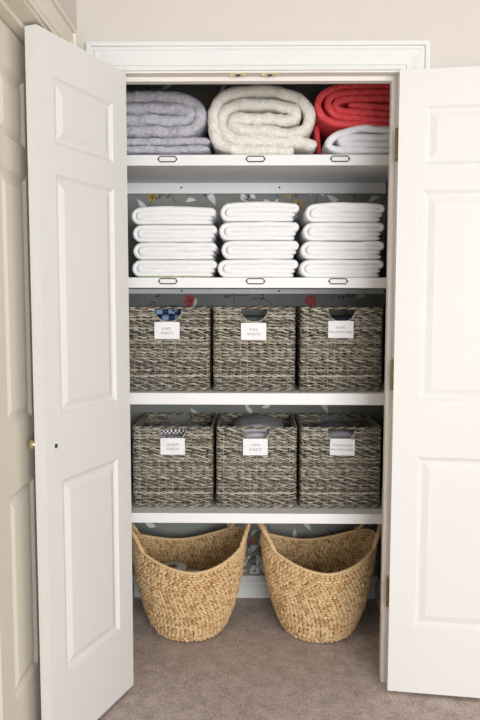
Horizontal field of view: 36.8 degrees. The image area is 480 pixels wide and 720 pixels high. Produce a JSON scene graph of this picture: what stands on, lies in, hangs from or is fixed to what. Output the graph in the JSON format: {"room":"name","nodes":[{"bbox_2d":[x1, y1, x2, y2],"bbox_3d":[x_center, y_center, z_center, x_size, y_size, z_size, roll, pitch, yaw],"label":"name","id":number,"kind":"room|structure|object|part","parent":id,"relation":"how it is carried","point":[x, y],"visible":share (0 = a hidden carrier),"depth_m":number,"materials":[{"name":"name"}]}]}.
{"room":"linen closet","nodes":[
{"label":"linen closet","id":0,"kind":"room"},
{"bbox_2d":[57,0,76,30],"bbox_3d":[-0.606,0.094,0.267,0.120,2.420,4.200,0,5,1],"label":"wall","id":1,"kind":"structure","parent":0,"point":[69,7],"depth_m":2.20,"materials":[{"name":"paint"}]},
{"bbox_2d":[0,17,41,719],"bbox_3d":[-0.621,0.144,1.818,0.035,2.021,0.734,0,5,1],"label":"door","id":2,"kind":"structure","parent":1,"relation":"in","point":[20,681],"depth_m":1.94,"materials":[{"name":"beige paint"}]},
{"bbox_2d":[0,0,46,43],"bbox_3d":[-0.584,0.140,1.817,0.120,2.054,0.776,0,5,1],"label":"trim","id":3,"kind":"structure","parent":1,"relation":"attached to","point":[17,14],"depth_m":1.82,"materials":[{"name":"beige paint"}]},
{"bbox_2d":[25,0,76,45],"bbox_3d":[-0.511,0.106,1.813,0.024,2.122,0.912,0,5,1],"label":"trim","id":4,"kind":"structure","parent":1,"relation":"attached to","point":[50,13],"depth_m":1.96,"materials":[{"name":"beige paint"}]},
{"bbox_2d":[126,84,384,575],"bbox_3d":[0.065,-0.158,3.107,1.150,2.420,0.031,0,5,1],"label":"wall","id":5,"kind":"structure","parent":0,"point":[205,93],"depth_m":3.08,"materials":[{"name":"paper"}]},
{"bbox_2d":[132,575,377,598],"bbox_3d":[0.064,1.002,3.186,1.090,0.096,0.016,0,5,1],"label":"baseboard","id":6,"kind":"structure","parent":5,"relation":"attached to","point":[251,586],"depth_m":3.18,"materials":[{"name":"paint"}]},
{"bbox_2d":[131,484,382,523],"bbox_3d":[0.061,0.583,2.945,1.088,0.038,0.422,0,5,1],"label":"closet shelf","id":7,"kind":"object","parent":5,"relation":"attached to","point":[214,514],"visible":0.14,"depth_m":2.74,"materials":[{"name":"paint"}]},
{"bbox_2d":[132,413,216,506],"bbox_3d":[-0.260,0.401,2.957,0.315,0.320,0.343,0,5,1],"label":"wicker basket","id":8,"kind":"object","parent":7,"relation":"on","point":[168,446],"visible":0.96,"depth_m":2.80,"materials":[{"name":"grey wicker"}]},
{"bbox_2d":[143,424,206,500],"bbox_3d":[-0.261,0.410,2.890,0.250,0.298,0.124,0,5,1],"label":"sheet","id":9,"kind":"object","parent":8,"relation":"in","point":[164,432],"visible":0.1,"depth_m":2.84,"materials":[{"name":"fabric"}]},
{"bbox_2d":[216,413,296,507],"bbox_3d":[0.066,0.402,2.952,0.315,0.320,0.343,0,5,1],"label":"wicker basket","id":10,"kind":"object","parent":7,"relation":"on","point":[256,447],"visible":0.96,"depth_m":2.79,"materials":[{"name":"grey wicker"}]},
{"bbox_2d":[225,414,287,502],"bbox_3d":[0.067,0.398,2.955,0.252,0.313,0.267,0,5,1],"label":"sheet","id":11,"kind":"object","parent":10,"relation":"in","point":[258,420],"visible":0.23,"depth_m":2.84,"materials":[{"name":"grey fabric"}]},
{"bbox_2d":[296,413,381,507],"bbox_3d":[0.392,0.402,2.947,0.315,0.320,0.343,0,5,1],"label":"wicker basket","id":12,"kind":"object","parent":7,"relation":"on","point":[338,447],"visible":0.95,"depth_m":2.79,"materials":[{"name":"grey wicker"}]},
{"bbox_2d":[304,422,369,500],"bbox_3d":[0.392,0.413,2.951,0.251,0.285,0.244,0,5,1],"label":"folded pillowcase","id":13,"kind":"object","parent":12,"relation":"in","point":[334,433],"visible":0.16,"depth_m":2.84,"materials":[{"name":"fabric"}]},
{"bbox_2d":[128,277,386,293],"bbox_3d":[0.062,-0.293,2.865,1.088,0.058,0.426,0,5,1],"label":"closet shelf","id":14,"kind":"object","parent":5,"relation":"attached to","point":[137,285],"visible":0.91,"depth_m":2.66,"materials":[{"name":"paint"}]},
{"bbox_2d":[132,260,218,277],"bbox_3d":[-0.241,-0.356,2.840,0.317,0.064,0.331,0,5,1],"label":"bath towel","id":15,"kind":"object","parent":14,"relation":"on","point":[140,268],"visible":0.93,"depth_m":2.68,"materials":[{"name":"white fabric"}]},
{"bbox_2d":[133,242,220,261],"bbox_3d":[-0.239,-0.420,2.837,0.313,0.064,0.331,0,5,1],"label":"bath towel","id":16,"kind":"object","parent":15,"relation":"on","point":[147,250],"visible":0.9,"depth_m":2.68,"materials":[{"name":"white fabric"}]},
{"bbox_2d":[133,225,219,243],"bbox_3d":[-0.240,-0.484,2.831,0.314,0.064,0.331,0,5,1],"label":"bath towel","id":17,"kind":"object","parent":16,"relation":"on","point":[141,233],"visible":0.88,"depth_m":2.67,"materials":[{"name":"white fabric"}]},
{"bbox_2d":[131,206,219,226],"bbox_3d":[-0.243,-0.550,2.821,0.315,0.068,0.331,0,5,1],"label":"bath towel","id":18,"kind":"object","parent":17,"relation":"on","point":[154,215],"visible":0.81,"depth_m":2.66,"materials":[{"name":"white fabric"}]},
{"bbox_2d":[218,259,297,277],"bbox_3d":[0.069,-0.355,2.833,0.302,0.069,0.331,0,5,1],"label":"bath towel","id":19,"kind":"object","parent":14,"relation":"on","point":[234,268],"visible":0.94,"depth_m":2.67,"materials":[{"name":"white fabric"}]},
{"bbox_2d":[221,240,298,259],"bbox_3d":[0.078,-0.423,2.828,0.289,0.068,0.331,0,5,1],"label":"bath towel","id":20,"kind":"object","parent":19,"relation":"on","point":[240,249],"visible":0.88,"depth_m":2.67,"materials":[{"name":"white fabric"}]},
{"bbox_2d":[219,222,298,242],"bbox_3d":[0.072,-0.492,2.824,0.298,0.069,0.331,0,5,0],"label":"bath towel","id":21,"kind":"object","parent":20,"relation":"on","point":[229,231],"visible":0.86,"depth_m":2.66,"materials":[{"name":"white fabric"}]},
{"bbox_2d":[220,202,298,222],"bbox_3d":[0.076,-0.563,2.816,0.294,0.074,0.331,0,5,1],"label":"bath towel","id":22,"kind":"object","parent":21,"relation":"on","point":[237,211],"visible":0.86,"depth_m":2.65,"materials":[{"name":"white fabric"}]},
{"bbox_2d":[294,259,383,277],"bbox_3d":[0.379,-0.354,2.834,0.314,0.068,0.331,0,5,0],"label":"bath towel","id":23,"kind":"object","parent":14,"relation":"on","point":[317,268],"visible":0.94,"depth_m":2.67,"materials":[{"name":"white fabric"}]},
{"bbox_2d":[296,241,383,262],"bbox_3d":[0.383,-0.422,2.827,0.312,0.067,0.331,0,5,1],"label":"bath towel","id":24,"kind":"object","parent":23,"relation":"on","point":[310,250],"visible":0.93,"depth_m":2.67,"materials":[{"name":"white fabric"}]},
{"bbox_2d":[298,222,383,244],"bbox_3d":[0.387,-0.490,2.824,0.303,0.068,0.331,0,5,1],"label":"bath towel","id":25,"kind":"object","parent":24,"relation":"on","point":[319,231],"visible":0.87,"depth_m":2.66,"materials":[{"name":"white fabric"}]},
{"bbox_2d":[300,202,384,227],"bbox_3d":[0.391,-0.561,2.817,0.296,0.073,0.331,0,5,1],"label":"bath towel","id":26,"kind":"object","parent":25,"relation":"on","point":[348,212],"visible":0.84,"depth_m":2.66,"materials":[{"name":"white fabric"}]},
{"bbox_2d":[130,381,384,404],"bbox_3d":[0.062,0.127,2.905,1.088,0.044,0.422,0,5,1],"label":"closet shelf","id":27,"kind":"object","parent":5,"relation":"attached to","point":[211,397],"visible":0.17,"depth_m":2.70,"materials":[{"name":"paint"}]},
{"bbox_2d":[129,306,213,390],"bbox_3d":[-0.269,-0.056,2.896,0.315,0.320,0.343,0,5,1],"label":"wicker basket","id":28,"kind":"object","parent":27,"relation":"on","point":[166,331],"visible":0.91,"depth_m":2.74,"materials":[{"name":"grey wicker"}]},
{"bbox_2d":[138,305,205,386],"bbox_3d":[-0.269,-0.060,2.900,0.251,0.314,0.266,0,5,1],"label":"sheet","id":29,"kind":"object","parent":28,"relation":"in","point":[166,314],"visible":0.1,"depth_m":2.77,"materials":[{"name":"blue fabric"}]},
{"bbox_2d":[213,306,295,390],"bbox_3d":[0.056,-0.055,2.892,0.315,0.320,0.343,0,5,1],"label":"wicker basket","id":30,"kind":"object","parent":27,"relation":"on","point":[253,331],"visible":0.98,"depth_m":2.73,"materials":[{"name":"grey wicker"}]},
{"bbox_2d":[222,315,285,387],"bbox_3d":[0.056,-0.040,2.897,0.251,0.276,0.266,0,5,1],"label":"sheet","id":31,"kind":"object","parent":30,"relation":"in","point":[248,317],"visible":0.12,"depth_m":2.77,"materials":[{"name":"grey fabric"}]},
{"bbox_2d":[295,306,382,390],"bbox_3d":[0.386,-0.054,2.887,0.315,0.320,0.343,0,5,1],"label":"wicker basket","id":32,"kind":"object","parent":27,"relation":"on","point":[336,329],"visible":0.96,"depth_m":2.73,"materials":[{"name":"grey wicker"}]},
{"bbox_2d":[303,315,371,386],"bbox_3d":[0.386,-0.040,2.892,0.251,0.276,0.266,0,5,1],"label":"folded pillowcase","id":33,"kind":"object","parent":32,"relation":"in","point":[336,317],"visible":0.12,"depth_m":2.77,"materials":[{"name":"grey fabric"}]},
{"bbox_2d":[127,154,388,193],"bbox_3d":[0.062,-0.723,2.827,1.088,0.083,0.426,0,5,1],"label":"closet shelf","id":34,"kind":"object","parent":5,"relation":"attached to","point":[341,173],"visible":0.88,"depth_m":2.81,"materials":[{"name":"paint"}]},
{"bbox_2d":[126,90,213,154],"bbox_3d":[-0.292,-0.889,2.810,0.371,0.232,0.368,0,5,1],"label":"quilt","id":35,"kind":"object","parent":34,"relation":"on","point":[158,122],"visible":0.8,"depth_m":2.64,"materials":[{"name":"grey fabric"}]},
{"bbox_2d":[207,84,316,154],"bbox_3d":[0.083,-0.892,2.798,0.405,0.258,0.380,0,5,1],"label":"quilt","id":36,"kind":"object","parent":34,"relation":"on","point":[257,119],"visible":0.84,"depth_m":2.62,"materials":[{"name":"beige fabric"}]},
{"bbox_2d":[322,124,388,154],"bbox_3d":[0.465,-0.818,2.779,0.306,0.109,0.333,0,5,1],"label":"duvet","id":37,"kind":"object","parent":34,"relation":"on","point":[359,139],"visible":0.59,"depth_m":2.62,"materials":[{"name":"white fabric"}]},
{"bbox_2d":[310,84,389,154],"bbox_3d":[0.450,-0.905,2.784,0.354,0.242,0.345,0,5,1],"label":"quilt","id":38,"kind":"object","parent":37,"relation":"on","point":[337,107],"visible":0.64,"depth_m":2.62,"materials":[{"name":"red fabric"}]},
{"bbox_2d":[77,0,479,67],"bbox_3d":[1.210,-0.093,2.392,3.689,2.420,0.120,0,5,1],"label":"wall","id":39,"kind":"structure","parent":0,"point":[452,27],"depth_m":2.26,"materials":[{"name":"paint"}]},
{"bbox_2d":[25,24,133,719],"bbox_3d":[-0.480,0.116,2.169,0.080,2.015,0.444,2,5,22],"label":"door","id":40,"kind":"structure","parent":39,"relation":"in","point":[76,100],"depth_m":2.10,"materials":[{"name":"paint"}]},
{"bbox_3d":[-0.568,0.236,2.012,0.043,0.031,0.031,2,5,22],"label":"knob","id":41,"kind":"part","parent":40,"relation":"part of","materials":[{"name":"gold metal"}]},
{"bbox_2d":[86,40,430,70],"bbox_3d":[0.054,0.060,2.351,1.075,2.121,0.024,0,5,1],"label":"trim","id":42,"kind":"structure","parent":39,"relation":"attached to","point":[289,55],"depth_m":2.26,"materials":[{"name":"paint"}]},
{"bbox_2d":[123,70,399,685],"bbox_3d":[0.055,0.090,2.421,0.930,2.048,0.129,0,5,1],"label":"trim","id":43,"kind":"structure","parent":39,"relation":"attached to","point":[391,77],"depth_m":2.33,"materials":[{"name":"paint"}]},
{"bbox_3d":[-0.006,-0.906,2.292,0.056,0.006,0.020,0,5,1],"label":"strike plate","id":44,"kind":"part","parent":43,"relation":"part of","materials":[{"name":"gold metal"}]},
{"bbox_3d":[0.095,-0.906,2.291,0.056,0.006,0.020,0,5,1],"label":"strike plate","id":45,"kind":"part","parent":43,"relation":"part of","materials":[{"name":"gold metal"}]},
{"bbox_2d":[387,66,479,697],"bbox_3d":[0.717,0.105,2.308,0.444,2.015,0.035,1,5,9],"label":"door","id":46,"kind":"structure","parent":39,"relation":"in","point":[434,612],"depth_m":2.31,"materials":[{"name":"paint"}]},
{"bbox_2d":[97,597,479,719],"bbox_3d":[0.928,1.288,0.802,4.200,0.050,5.100,0,5,1],"label":"floor","id":47,"kind":"structure","parent":0,"point":[252,669],"depth_m":2.51,"materials":[{"name":"carpet"}]},
{"bbox_2d":[132,523,250,641],"bbox_3d":[-0.204,0.849,2.896,0.503,0.444,0.400,-1,5,-12],"label":"basket","id":48,"kind":"object","parent":47,"relation":"on","point":[180,605],"visible":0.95,"depth_m":2.76,"materials":[{"name":"wicker"}]},
{"bbox_3d":[-0.416,0.682,2.836,0.070,0.103,0.232,-1,5,-12],"label":"handle","id":49,"kind":"part","parent":48,"relation":"part of","materials":[{"name":"wicker"}]},
{"bbox_2d":[163,561,185,570],"bbox_3d":[-0.275,0.950,2.941,0.110,0.226,0.110,0,5,1],"label":"paper roll","id":50,"kind":"object","parent":48,"relation":"in","point":[173,564],"visible":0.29,"depth_m":2.95,"materials":[{"name":"paper"}]},
{"bbox_3d":[0.008,0.675,2.926,0.070,0.103,0.232,-1,5,-12],"label":"handle","id":51,"kind":"part","parent":48,"relation":"part of","materials":[{"name":"wicker"}]},
{"bbox_2d":[257,523,381,642],"bbox_3d":[0.314,0.850,2.888,0.503,0.444,0.402,0,5,-6],"label":"basket","id":52,"kind":"object","parent":47,"relation":"on","point":[319,587],"visible":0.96,"depth_m":2.76,"materials":[{"name":"wicker"}]},
{"bbox_3d":[0.098,0.681,2.851,0.070,0.103,0.232,0,5,-6],"label":"handle","id":53,"kind":"part","parent":52,"relation":"part of","materials":[{"name":"wicker"}]},
{"bbox_3d":[0.530,0.678,2.896,0.070,0.103,0.232,0,5,-6],"label":"handle","id":54,"kind":"part","parent":52,"relation":"part of","materials":[{"name":"wicker"}]},
{"bbox_2d":[378,181,387,581],"bbox_3d":[0.620,-0.128,2.772,0.031,2.420,0.626,0,5,1],"label":"wall","id":55,"kind":"structure","parent":0,"point":[386,193],"depth_m":3.06,"materials":[{"name":"paint"}]},
{"bbox_2d":[375,578,380,610],"bbox_3d":[0.596,1.031,2.868,0.016,0.096,0.611,0,5,1],"label":"baseboard","id":56,"kind":"structure","parent":55,"relation":"attached to","point":[378,583],"depth_m":3.10,"materials":[{"name":"paint"}]},
{"bbox_3d":[-0.499,-0.130,2.789,0.031,2.420,0.626,0,5,1],"label":"wall","id":57,"kind":"structure","parent":0,"visible":0},
{"bbox_2d":[132,577,134,600],"bbox_3d":[-0.478,1.028,2.884,0.016,0.096,0.611,0,5,1],"label":"baseboard","id":58,"kind":"structure","parent":57,"relation":"attached to","point":[133,585],"depth_m":3.15,"materials":[{"name":"paint"}]}
]}

